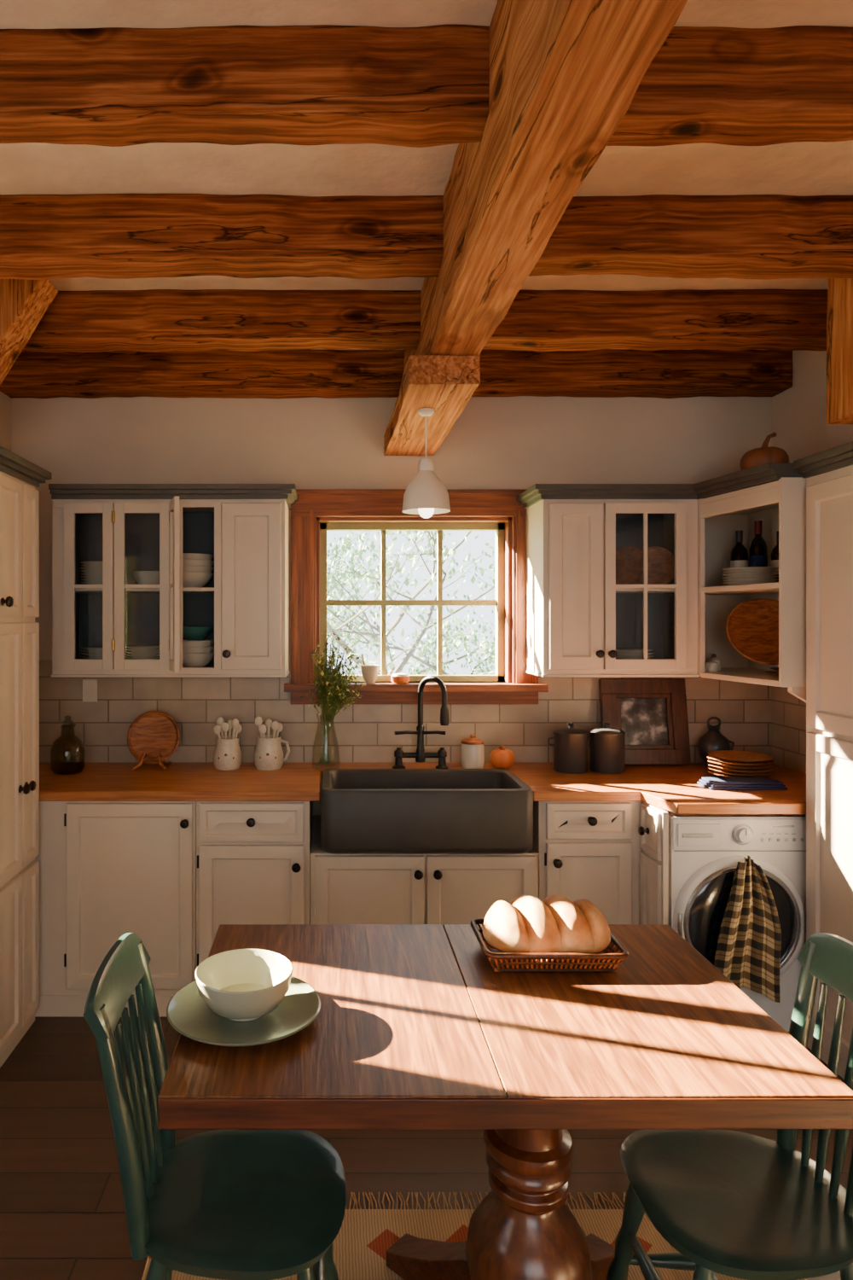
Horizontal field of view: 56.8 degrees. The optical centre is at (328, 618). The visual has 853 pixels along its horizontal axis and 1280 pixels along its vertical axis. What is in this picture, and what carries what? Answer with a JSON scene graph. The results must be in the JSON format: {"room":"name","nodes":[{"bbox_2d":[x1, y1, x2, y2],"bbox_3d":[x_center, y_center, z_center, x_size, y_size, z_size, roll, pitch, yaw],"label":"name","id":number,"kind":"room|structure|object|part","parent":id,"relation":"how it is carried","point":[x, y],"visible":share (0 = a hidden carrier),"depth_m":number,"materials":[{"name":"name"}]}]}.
{"room":"kitchen","nodes":[
{"label":"kitchen","id":0,"kind":"room"},
{"bbox_2d":[0,391,11,451],"bbox_3d":[-1.610,0.180,0.780,0.160,2.840,5.960,0,0,0],"label":"wall","id":1,"kind":"structure","parent":0,"point":[5,401],"depth_m":3.69,"materials":[{"name":"paint"}]},
{"bbox_2d":[0,279,58,385],"bbox_3d":[-1.228,-0.939,2.760,0.496,0.673,0.159,0,0,0],"label":"brace","id":2,"kind":"object","parent":1,"relation":"attached to","point":[23,303],"visible":0.88,"depth_m":2.72,"materials":[{"name":"brown wood"}]},
{"bbox_2d":[11,395,772,815],"bbox_3d":[0.305,0.180,3.840,4.070,2.840,0.160,0,0,0],"label":"wall","id":3,"kind":"structure","parent":0,"point":[519,442],"depth_m":3.76,"materials":[{"name":"paint"}]},
{"bbox_2d":[48,483,297,677],"bbox_3d":[-0.682,-0.164,3.494,1.074,0.842,0.531,0,0,0],"label":"upper cabinet","id":4,"kind":"object","parent":3,"relation":"attached to","point":[129,528],"visible":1,"depth_m":3.42,"materials":[{"name":"paint"}]},
{"bbox_2d":[80,561,102,584],"bbox_3d":[-1.051,-0.199,3.600,0.182,0.120,0.180,0,0,0],"label":"plate stack","id":5,"kind":"object","parent":4,"relation":"in","point":[93,570],"visible":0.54,"depth_m":3.53,"materials":[{"name":"beige ceramic"}]},
{"bbox_2d":[81,646,102,658],"bbox_3d":[-1.050,0.179,3.600,0.183,0.094,0.180,0,0,0],"label":"plate stack","id":6,"kind":"object","parent":4,"relation":"in","point":[91,652],"visible":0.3,"depth_m":3.54,"materials":[{"name":"beige ceramic"}]},
{"bbox_2d":[125,645,159,658],"bbox_3d":[-0.850,0.176,3.600,0.193,0.100,0.190,0,0,0],"label":"plate stack","id":7,"kind":"object","parent":4,"relation":"in","point":[136,651],"visible":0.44,"depth_m":3.54,"materials":[{"name":"beige ceramic"}]},
{"bbox_2d":[133,570,159,584],"bbox_3d":[-0.826,-0.177,3.580,0.140,0.076,0.140,0,0,0],"label":"serving bowl","id":8,"kind":"object","parent":4,"relation":"in","point":[141,577],"visible":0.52,"depth_m":3.53,"materials":[{"name":"beige ceramic"}]},
{"bbox_2d":[182,552,214,587],"bbox_3d":[-0.630,-0.216,3.600,0.203,0.156,0.200,0,0,0],"label":"bowls","id":9,"kind":"object","parent":4,"relation":"in","point":[197,568],"visible":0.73,"depth_m":3.52,"materials":[{"name":"beige ceramic"}]},
{"bbox_2d":[182,640,214,667],"bbox_3d":[-0.620,0.163,3.600,0.191,0.128,0.190,0,0,0],"label":"bowls","id":10,"kind":"object","parent":4,"relation":"in","point":[195,653],"visible":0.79,"depth_m":3.53,"materials":[{"name":"beige ceramic"}]},
{"bbox_2d":[182,626,212,639],"bbox_3d":[-0.620,0.068,3.600,0.170,0.062,0.170,0,0,0],"label":"mixing bowl","id":11,"kind":"object","parent":10,"relation":"on","point":[189,632],"visible":0.83,"depth_m":3.54,"materials":[{"name":"teal ceramic"}]},
{"bbox_2d":[284,489,548,703],"bbox_3d":[0.412,-0.102,3.795,1.245,1.025,0.250,0,0,0],"label":"window","id":12,"kind":"structure","parent":3,"relation":"in","point":[315,513],"depth_m":3.73,"materials":[{"name":"brown wood"}]},
{"bbox_2d":[360,653,379,683],"bbox_3d":[0.200,0.239,3.740,0.096,0.140,0.096,0,0,0],"label":"cup","id":13,"kind":"object","parent":12,"relation":"on","point":[369,672],"visible":1,"depth_m":3.71,"materials":[{"name":"beige ceramic"}]},
{"bbox_2d":[390,673,409,683],"bbox_3d":[0.345,0.285,3.740,0.090,0.050,0.090,0,0,0],"label":"bowl","id":14,"kind":"object","parent":12,"relation":"on","point":[396,677],"visible":1,"depth_m":3.71,"materials":[{"name":"orange ceramic"}]},
{"bbox_2d":[39,660,806,773],"bbox_3d":[0.305,0.448,3.345,3.670,0.495,0.830,0,0,0],"label":"tile backsplash","id":15,"kind":"structure","parent":3,"relation":"attached to","point":[765,719],"depth_m":3.75,"materials":[{"name":"beige tile"}]},
{"bbox_2d":[82,679,97,702],"bbox_3d":[-1.145,0.345,3.743,0.070,0.110,0.010,0,0,0],"label":"wall outlet","id":16,"kind":"object","parent":15,"relation":"attached to","point":[90,686],"visible":1,"depth_m":3.74,"materials":[{"name":"beige plastic"}]},
{"bbox_2d":[384,354,480,455],"bbox_3d":[0.387,-0.832,3.179,0.244,0.110,1.157,0,0,0],"label":"ceiling beam","id":17,"kind":"structure","parent":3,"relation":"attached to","point":[445,384],"depth_m":2.80,"materials":[{"name":"brown wood"}]},
{"bbox_2d":[402,407,450,518],"bbox_3d":[0.365,-0.576,2.910,0.178,0.404,0.178,0,0,0],"label":"pendant lamp","id":18,"kind":"object","parent":17,"relation":"hanging from","point":[427,495],"visible":1,"depth_m":2.86,"materials":[{"name":"white metal"}]},
{"bbox_2d":[517,483,699,677],"bbox_3d":[1.264,-0.164,3.567,0.729,0.842,0.385,0,0,0],"label":"upper cabinet","id":19,"kind":"object","parent":3,"relation":"attached to","point":[578,615],"visible":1,"depth_m":3.42,"materials":[{"name":"paint"}]},
{"bbox_2d":[616,648,654,658],"bbox_3d":[1.379,0.183,3.560,0.202,0.086,0.200,0,0,0],"label":"plate stack","id":20,"kind":"object","parent":19,"relation":"in","point":[622,653],"visible":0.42,"depth_m":3.50,"materials":[{"name":"beige ceramic"}]},
{"bbox_2d":[616,546,674,584],"bbox_3d":[1.393,-0.238,3.626,0.421,0.199,0.091,0,0,0],"label":"plates","id":21,"kind":"object","parent":19,"relation":"in","point":[629,559],"visible":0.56,"depth_m":3.62,"materials":[{"name":"brown wood"}]},
{"bbox_2d":[0,0,852,349],"bbox_3d":[0.305,-1.300,0.760,4.070,0.120,6.320,0,0,0],"label":"ceiling","id":22,"kind":"structure","parent":0,"point":[800,168],"depth_m":2.12,"materials":[{"name":"paint"}]},
{"bbox_2d":[0,349,404,398],"bbox_3d":[-0.589,-1.148,3.669,1.877,0.184,0.172,0,0,0],"label":"ceiling beam","id":23,"kind":"structure","parent":22,"relation":"attached to","point":[289,374],"depth_m":3.59,"materials":[{"name":"brown wood"}]},
{"bbox_2d":[0,193,443,279],"bbox_3d":[-0.589,-1.145,2.357,1.877,0.189,0.173,0,0,0],"label":"ceiling beam","id":24,"kind":"structure","parent":22,"relation":"attached to","point":[97,235],"depth_m":2.28,"materials":[{"name":"brown wood"}]},
{"bbox_2d":[22,289,421,352],"bbox_3d":[-0.589,-1.145,3.012,1.877,0.190,0.161,0,0,0],"label":"ceiling beam","id":25,"kind":"structure","parent":22,"relation":"attached to","point":[149,320],"depth_m":2.94,"materials":[{"name":"brown wood"}]},
{"bbox_2d":[0,24,489,147],"bbox_3d":[-0.589,-1.147,1.686,1.877,0.187,0.138,0,0,0],"label":"ceiling beam","id":26,"kind":"structure","parent":22,"relation":"attached to","point":[422,86],"depth_m":1.63,"materials":[{"name":"brown wood"}]},
{"bbox_2d":[403,0,687,370],"bbox_3d":[0.428,-1.056,0.780,0.188,0.369,5.954,0,0,0],"label":"ceiling beam","id":27,"kind":"structure","parent":22,"relation":"attached to","point":[565,75],"depth_m":1.51,"materials":[{"name":"brown wood"}]},
{"bbox_2d":[471,349,792,398],"bbox_3d":[1.324,-1.148,3.668,1.627,0.184,0.173,0,0,0],"label":"ceiling beam","id":28,"kind":"structure","parent":22,"relation":"attached to","point":[606,373],"depth_m":3.59,"materials":[{"name":"brown wood"}]},
{"bbox_2d":[482,289,828,351],"bbox_3d":[1.324,-1.147,3.009,1.627,0.186,0.161,0,0,0],"label":"ceiling beam","id":29,"kind":"structure","parent":22,"relation":"attached to","point":[731,320],"depth_m":2.94,"materials":[{"name":"brown wood"}]},
{"bbox_2d":[528,194,852,279],"bbox_3d":[1.324,-1.147,2.354,1.627,0.186,0.162,0,0,0],"label":"ceiling beam","id":30,"kind":"structure","parent":22,"relation":"attached to","point":[741,236],"depth_m":2.28,"materials":[{"name":"brown wood"}]},
{"bbox_2d":[606,25,852,146],"bbox_3d":[1.324,-1.146,1.685,1.627,0.188,0.126,0,0,0],"label":"ceiling beam","id":31,"kind":"structure","parent":22,"relation":"attached to","point":[736,86],"depth_m":1.63,"materials":[{"name":"brown wood"}]},
{"bbox_2d":[826,278,852,424],"bbox_3d":[1.779,-0.947,2.549,0.204,0.583,0.165,0,0,0],"label":"wooden beam","id":32,"kind":"structure","parent":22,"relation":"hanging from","point":[840,316],"depth_m":2.56,"materials":[{"name":"brown wood"}]},
{"bbox_2d":[0,1016,852,1279],"bbox_3d":[0.305,1.650,0.760,4.070,0.100,6.320,0,0,0],"label":"floor","id":33,"kind":"structure","parent":0,"point":[62,1212],"depth_m":2.29,"materials":[{"name":"brown wood"}]},
{"bbox_2d":[0,446,51,1067],"bbox_3d":[-1.321,0.505,2.913,0.413,2.190,0.485,0,0,0],"label":"pantry cabinet","id":34,"kind":"object","parent":33,"relation":"on","point":[20,477],"visible":1,"depth_m":2.89,"materials":[{"name":"paint"}]},
{"bbox_2d":[34,801,196,1016],"bbox_3d":[-1.031,1.166,3.414,0.992,0.868,0.661,0,0,0],"label":"base cabinet","id":35,"kind":"object","parent":33,"relation":"on","point":[108,870],"visible":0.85,"depth_m":3.12,"materials":[{"name":"paint"}]},
{"bbox_2d":[39,762,806,814],"bbox_3d":[0.300,0.710,3.326,3.654,0.040,0.842,0,0,0],"label":"countertop","id":36,"kind":"structure","parent":35,"relation":"on","point":[675,788],"depth_m":3.23,"materials":[{"name":"brown wood"}]},
{"bbox_2d":[127,710,180,770],"bbox_3d":[-0.810,0.559,3.612,0.244,0.258,0.180,0,0,0],"label":"plate","id":37,"kind":"object","parent":36,"relation":"on","point":[153,737],"visible":1,"depth_m":3.62,"materials":[{"name":"brown wood"}]},
{"bbox_2d":[213,716,242,770],"bbox_3d":[-0.465,0.574,3.600,0.131,0.232,0.131,0,0,0],"label":"utensil crock","id":38,"kind":"object","parent":36,"relation":"on","point":[227,755],"visible":1,"depth_m":3.56,"materials":[{"name":"ceramic"}]},
{"bbox_2d":[254,716,290,770],"bbox_3d":[-0.272,0.571,3.603,0.143,0.237,0.135,0,0,-42],"label":"ceramic pitcher","id":39,"kind":"object","parent":36,"relation":"on","point":[269,753],"visible":1,"depth_m":3.56,"materials":[{"name":"beige ceramic"}]},
{"bbox_2d":[298,631,366,763],"bbox_3d":[0.015,0.374,3.582,0.319,0.630,0.169,0,0,0],"label":"vase","id":40,"kind":"object","parent":36,"relation":"on","point":[333,683],"visible":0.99,"depth_m":3.58,"materials":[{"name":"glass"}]},
{"bbox_2d":[392,675,449,768],"bbox_3d":[0.425,0.474,3.544,0.260,0.432,0.173,0,0,0],"label":"kitchen faucet","id":41,"kind":"object","parent":36,"relation":"on","point":[420,756],"visible":0.99,"depth_m":3.58,"materials":[{"name":"black metal"}]},
{"bbox_2d":[320,768,533,854],"bbox_3d":[0.393,0.805,3.300,0.846,0.254,0.460,0,0,0],"label":"farmhouse sink","id":42,"kind":"object","parent":36,"relation":"in","point":[363,811],"visible":1,"depth_m":3.07,"materials":[{"name":"grey stone"}]},
{"bbox_2d":[461,733,484,768],"bbox_3d":[0.670,0.613,3.620,0.106,0.154,0.106,0,0,0],"label":"lidded canister","id":43,"kind":"object","parent":36,"relation":"on","point":[473,748],"visible":0.99,"depth_m":3.58,"materials":[{"name":"beige ceramic"}]},
{"bbox_2d":[489,744,515,768],"bbox_3d":[0.805,0.637,3.610,0.114,0.105,0.114,0,0,27],"label":"pumpkin","id":44,"kind":"object","parent":36,"relation":"on","point":[503,758],"visible":1,"depth_m":3.57,"materials":[{"name":"orange ceramic"}]},
{"bbox_2d":[547,721,588,773],"bbox_3d":[1.100,0.580,3.540,0.155,0.220,0.155,0,0,45],"label":"canister","id":45,"kind":"object","parent":36,"relation":"on","point":[570,745],"visible":1,"depth_m":3.48,"materials":[{"name":"black metal"}]},
{"bbox_2d":[587,721,625,773],"bbox_3d":[1.265,0.580,3.540,0.155,0.220,0.155,0,0,45],"label":"canister","id":46,"kind":"object","parent":36,"relation":"on","point":[607,744],"visible":0.97,"depth_m":3.48,"materials":[{"name":"black metal"}]},
{"bbox_2d":[599,678,691,764],"bbox_3d":[1.490,0.484,3.676,0.400,0.399,0.092,0,0,0],"label":"picture frame","id":47,"kind":"object","parent":36,"relation":"on","point":[652,713],"visible":0.82,"depth_m":3.68,"materials":[{"name":"brown wood"}]},
{"bbox_2d":[698,716,734,767],"bbox_3d":[1.800,0.573,3.640,0.140,0.233,0.140,0,0,-45],"label":"vase","id":48,"kind":"object","parent":36,"relation":"on","point":[713,740],"visible":0.82,"depth_m":3.61,"materials":[{"name":"ceramic"}]},
{"bbox_2d":[707,750,773,777],"bbox_3d":[1.799,0.643,3.410,0.261,0.092,0.260,0,0,0],"label":"plate stack","id":49,"kind":"object","parent":36,"relation":"on","point":[724,763],"visible":0.96,"depth_m":3.39,"materials":[{"name":"brown wood"}]},
{"bbox_2d":[697,777,787,790],"bbox_3d":[1.695,0.675,3.200,0.310,0.029,0.120,0,0,0],"label":"cloth","id":50,"kind":"object","parent":36,"relation":"on","point":[713,783],"visible":1,"depth_m":3.15,"materials":[{"name":"blue fabric"}]},
{"bbox_2d":[196,801,313,968],"bbox_3d":[-0.304,1.166,3.414,0.458,0.868,0.661,0,0,0],"label":"base cabinet","id":51,"kind":"object","parent":33,"relation":"on","point":[253,858],"visible":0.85,"depth_m":3.12,"materials":[{"name":"paint"}]},
{"bbox_2d":[310,815,538,925],"bbox_3d":[0.386,1.272,3.414,0.918,0.655,0.661,0,0,0],"label":"base cabinet","id":52,"kind":"object","parent":33,"relation":"on","point":[443,889],"visible":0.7,"depth_m":3.12,"materials":[{"name":"paint"}]},
{"bbox_2d":[141,1192,806,1279],"bbox_3d":[0.350,1.595,1.375,1.610,0.009,1.602,0,0,0],"label":"woven rug","id":53,"kind":"object","parent":33,"relation":"on","point":[363,1240],"visible":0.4,"depth_m":2.02,"materials":[{"name":"fabric"}]},
{"bbox_2d":[83,932,345,1279],"bbox_3d":[-0.208,1.133,1.575,0.486,0.915,0.404,0,0,0],"label":"dining chair","id":54,"kind":"object","parent":53,"relation":"on","point":[219,1204],"visible":1,"depth_m":1.54,"materials":[{"name":"teal paint"}]},
{"bbox_2d":[158,924,852,1279],"bbox_3d":[0.318,1.214,1.756,1.235,0.748,0.777,0,0,0],"label":"dining table","id":55,"kind":"object","parent":53,"relation":"on","point":[415,1027],"visible":0.99,"depth_m":1.56,"materials":[{"name":"brown wood"}]},
{"bbox_2d":[166,976,320,1047],"bbox_3d":[-0.178,0.827,1.650,0.324,0.026,0.324,0,0,0],"label":"dinner plate","id":56,"kind":"object","parent":55,"relation":"on","point":[187,1011],"visible":0.7,"depth_m":1.60,"materials":[{"name":"green ceramic"}]},
{"bbox_2d":[195,948,292,1021],"bbox_3d":[-0.178,0.785,1.650,0.206,0.088,0.206,0,0,0],"label":"ceramic bowl","id":57,"kind":"object","parent":56,"relation":"on","point":[240,985],"visible":1,"depth_m":1.69,"materials":[{"name":"white ceramic"}]},
{"bbox_2d":[471,918,629,971],"bbox_3d":[0.540,0.811,1.935,0.344,0.053,0.224,0,0,0],"label":"bread basket","id":58,"kind":"object","parent":55,"relation":"on","point":[608,960],"visible":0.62,"depth_m":1.84,"materials":[{"name":"brown wicker"}]},
{"bbox_2d":[482,894,610,953],"bbox_3d":[0.540,0.757,1.934,0.313,0.135,0.172,0,0,0],"label":"bread loaf","id":59,"kind":"object","parent":58,"relation":"in","point":[556,923],"visible":0.95,"depth_m":1.88,"materials":[{"name":"brown food"}]},
{"bbox_2d":[606,932,852,1279],"bbox_3d":[0.858,1.133,1.575,0.486,0.915,0.404,0,0,0],"label":"dining chair","id":60,"kind":"object","parent":53,"relation":"on","point":[731,1203],"visible":0.97,"depth_m":1.59,"materials":[{"name":"teal paint"}]},
{"bbox_2d":[532,800,669,925],"bbox_3d":[1.066,1.166,3.345,0.438,0.868,0.800,0,0,0],"label":"base cabinet","id":61,"kind":"object","parent":33,"relation":"on","point":[590,851],"depth_m":3.12,"materials":[{"name":"paint"}]},
{"bbox_3d":[1.250,1.166,3.345,0.071,0.868,0.800,0,0,0],"label":"cabinet end panel","id":62,"kind":"part","parent":61,"relation":"part of","materials":[{"name":"white wood"}]},
{"bbox_2d":[661,808,806,1031],"bbox_3d":[1.580,1.176,3.198,0.560,0.848,0.604,0,0,0],"label":"washing machine","id":63,"kind":"object","parent":33,"relation":"on","point":[706,851],"visible":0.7,"depth_m":2.95,"materials":[{"name":"white metal"}]},
{"bbox_2d":[714,855,781,1002],"bbox_3d":[1.541,1.148,2.872,0.262,0.546,0.047,0,0,0],"label":"dish towel","id":64,"kind":"object","parent":63,"relation":"hanging from","point":[748,950],"visible":0.94,"depth_m":2.87,"materials":[{"name":"fabric"}]},
{"bbox_2d":[793,441,852,1079],"bbox_3d":[1.937,0.505,2.311,0.401,2.190,1.223,0,0,0],"label":"tall cabinet","id":65,"kind":"object","parent":33,"relation":"on","point":[829,474],"visible":0.84,"depth_m":2.76,"materials":[{"name":"paint"}]},
{"bbox_2d":[772,350,852,463],"bbox_3d":[2.220,0.180,0.780,0.160,2.840,5.960,0,0,0],"label":"wall","id":66,"kind":"structure","parent":0,"point":[800,424],"depth_m":3.49,"materials":[{"name":"paint"}]},
{"bbox_2d":[693,463,806,702],"bbox_3d":[1.861,-0.072,3.341,0.555,1.025,0.833,0,0,0],"label":"open corner shelf","id":67,"kind":"object","parent":66,"relation":"attached to","point":[774,494],"visible":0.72,"depth_m":3.23,"materials":[{"name":"paint"}]},
{"bbox_2d":[705,660,719,671],"bbox_3d":[1.700,0.209,3.460,0.060,0.050,0.060,0,0,0],"label":"jar","id":68,"kind":"object","parent":67,"relation":"on","point":[711,666],"visible":0.88,"depth_m":3.44,"materials":[{"name":"ceramic"}]},
{"bbox_2d":[706,653,722,670],"bbox_3d":[1.760,0.197,3.560,0.068,0.075,0.068,0,0,0],"label":"jar","id":69,"kind":"object","parent":67,"relation":"on","point":[713,658],"visible":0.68,"depth_m":3.54,"materials":[{"name":"beige ceramic"}]},
{"bbox_2d":[730,530,748,568],"bbox_3d":[1.865,-0.269,3.540,0.073,0.262,0.073,0,0,0],"label":"wine bottle","id":70,"kind":"object","parent":67,"relation":"on","point":[739,555],"visible":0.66,"depth_m":3.52,"materials":[{"name":"black glass"}]},
{"bbox_2d":[722,566,779,585],"bbox_3d":[1.800,-0.175,3.320,0.223,0.076,0.220,0,0,0],"label":"plate stack","id":71,"kind":"object","parent":67,"relation":"in","point":[736,576],"visible":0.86,"depth_m":3.24,"materials":[{"name":"beige ceramic"}]},
{"bbox_2d":[726,598,779,664],"bbox_3d":[1.847,0.052,3.288,0.307,0.276,0.182,0,0,0],"label":"wooden bowl","id":72,"kind":"object","parent":67,"relation":"on","point":[753,626],"visible":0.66,"depth_m":3.33,"materials":[{"name":"brown wood"}]},
{"bbox_2d":[749,520,767,567],"bbox_3d":[1.930,-0.288,3.500,0.073,0.302,0.073,0,0,0],"label":"wine bottle","id":73,"kind":"object","parent":67,"relation":"on","point":[759,549],"visible":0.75,"depth_m":3.48,"materials":[{"name":"black glass"}]},
{"bbox_2d":[739,432,789,470],"bbox_3d":[1.801,-0.678,3.220,0.178,0.183,0.179,0,0,0],"label":"pumpkin","id":74,"kind":"object","parent":67,"relation":"on","point":[764,455],"visible":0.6,"depth_m":3.16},
{"bbox_2d":[764,667,779,676],"bbox_3d":[1.860,0.216,3.080,0.240,0.037,0.240,0,0,0],"label":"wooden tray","id":75,"kind":"object","parent":67,"relation":"on","point":[776,672],"visible":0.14,"depth_m":3.14,"materials":[{"name":"brown wood"}]},
{"bbox_2d":[771,530,779,581],"bbox_3d":[1.960,-0.259,3.380,0.073,0.242,0.073,0,0,0],"label":"wine bottle","id":76,"kind":"object","parent":67,"relation":"on","point":[775,554],"visible":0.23,"depth_m":3.37,"materials":[{"name":"black glass"}]},
{"label":"outside","id":77,"kind":"structure","parent":0,"visible":0},
{"bbox_3d":[0.000,3.950,22.025,60.000,0.100,35.950,0,0,0],"label":"ground","id":78,"kind":"structure","parent":77,"visible":0},
{"bbox_2d":[326,545,376,613],"bbox_3d":[-1.523,0.734,13.096,3.949,6.396,5.838,0,0,39],"label":"tree","id":79,"kind":"object","parent":78,"relation":"on","point":[335,555],"visible":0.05,"depth_m":14.16,"materials":[{"name":"green plant"}]},
{"bbox_2d":[326,530,495,674],"bbox_3d":[0.333,0.863,9.169,4.830,6.121,4.309,0,0,0],"label":"tree","id":80,"kind":"object","parent":78,"relation":"on","point":[336,630],"visible":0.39,"depth_m":9.51,"materials":[{"name":"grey plant"}]},
{"bbox_2d":[326,530,495,674],"bbox_3d":[0.903,0.412,14.049,5.792,7.054,5.995,0,0,0],"label":"tree","id":81,"kind":"object","parent":78,"relation":"on","point":[397,621],"visible":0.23,"depth_m":13.36,"materials":[{"name":"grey plant"}]},
{"bbox_2d":[329,559,495,674],"bbox_3d":[2.632,1.412,12.051,6.359,5.039,4.141,0,0,29],"label":"tree","id":82,"kind":"object","parent":78,"relation":"on","point":[427,662],"visible":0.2,"depth_m":12.37,"materials":[{"name":"green plant"}]}
]}

